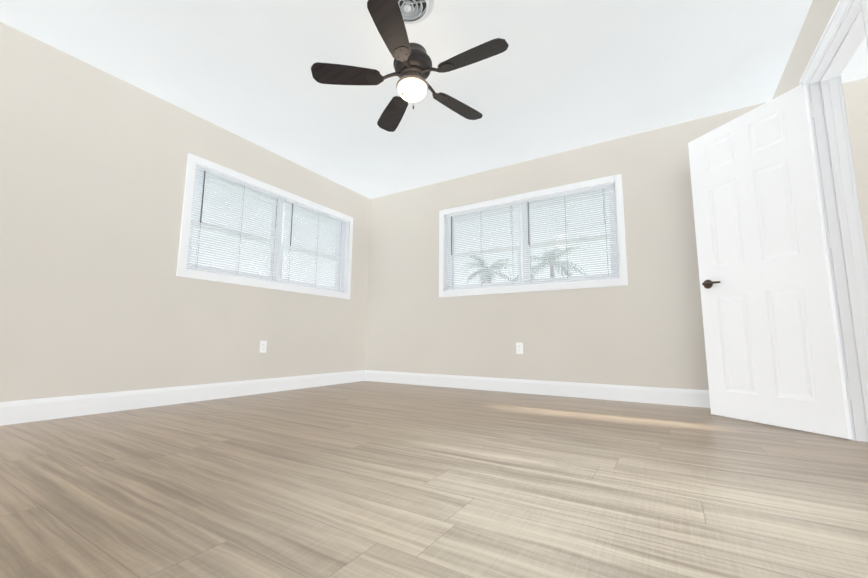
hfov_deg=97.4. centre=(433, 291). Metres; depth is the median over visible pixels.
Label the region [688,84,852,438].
door
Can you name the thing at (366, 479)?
floor
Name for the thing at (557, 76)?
ceiling
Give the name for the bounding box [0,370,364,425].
baseboard
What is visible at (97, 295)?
wall
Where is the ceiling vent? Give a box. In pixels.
[397,0,433,23]
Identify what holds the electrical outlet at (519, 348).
attached to the wall at (644, 328)
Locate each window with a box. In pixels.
[176,153,352,298]
[439,174,627,296]
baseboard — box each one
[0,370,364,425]
[365,370,709,407]
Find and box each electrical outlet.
[259,341,266,352]
[516,343,522,353]
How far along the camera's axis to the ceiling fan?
2.46 m
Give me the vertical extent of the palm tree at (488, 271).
5.750 m
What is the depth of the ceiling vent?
2.21 m
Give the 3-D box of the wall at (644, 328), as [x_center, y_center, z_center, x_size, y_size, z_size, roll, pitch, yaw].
[1.451,-0.213,3.751,5.700,2.440,0.160,-4,-9,31]
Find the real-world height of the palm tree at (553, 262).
5.938 m
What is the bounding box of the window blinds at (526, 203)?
[446,184,618,290]
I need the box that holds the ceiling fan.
[311,0,508,131]
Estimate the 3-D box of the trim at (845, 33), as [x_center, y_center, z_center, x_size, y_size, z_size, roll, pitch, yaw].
[2.106,-0.311,1.816,0.164,2.139,0.914,-4,-9,31]
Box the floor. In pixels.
[0,381,867,577]
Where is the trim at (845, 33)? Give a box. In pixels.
[800,0,867,441]
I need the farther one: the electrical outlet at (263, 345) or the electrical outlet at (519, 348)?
the electrical outlet at (519, 348)
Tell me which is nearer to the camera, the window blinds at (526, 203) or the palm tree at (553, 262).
the window blinds at (526, 203)
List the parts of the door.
handle, door hinge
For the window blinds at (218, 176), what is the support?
attached to the window at (280, 265)
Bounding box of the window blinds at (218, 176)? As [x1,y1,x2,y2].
[186,165,346,292]
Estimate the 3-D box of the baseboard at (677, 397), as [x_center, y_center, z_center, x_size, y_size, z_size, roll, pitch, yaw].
[0.894,0.957,3.834,4.200,0.135,0.015,-4,-9,31]
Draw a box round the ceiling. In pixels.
[0,0,867,198]
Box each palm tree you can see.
[462,256,512,282]
[517,247,586,277]
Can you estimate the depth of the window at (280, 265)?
3.76 m
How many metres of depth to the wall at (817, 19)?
2.30 m
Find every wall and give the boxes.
[0,22,369,401]
[365,77,867,389]
[772,0,838,98]
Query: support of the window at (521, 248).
in the wall at (644, 328)

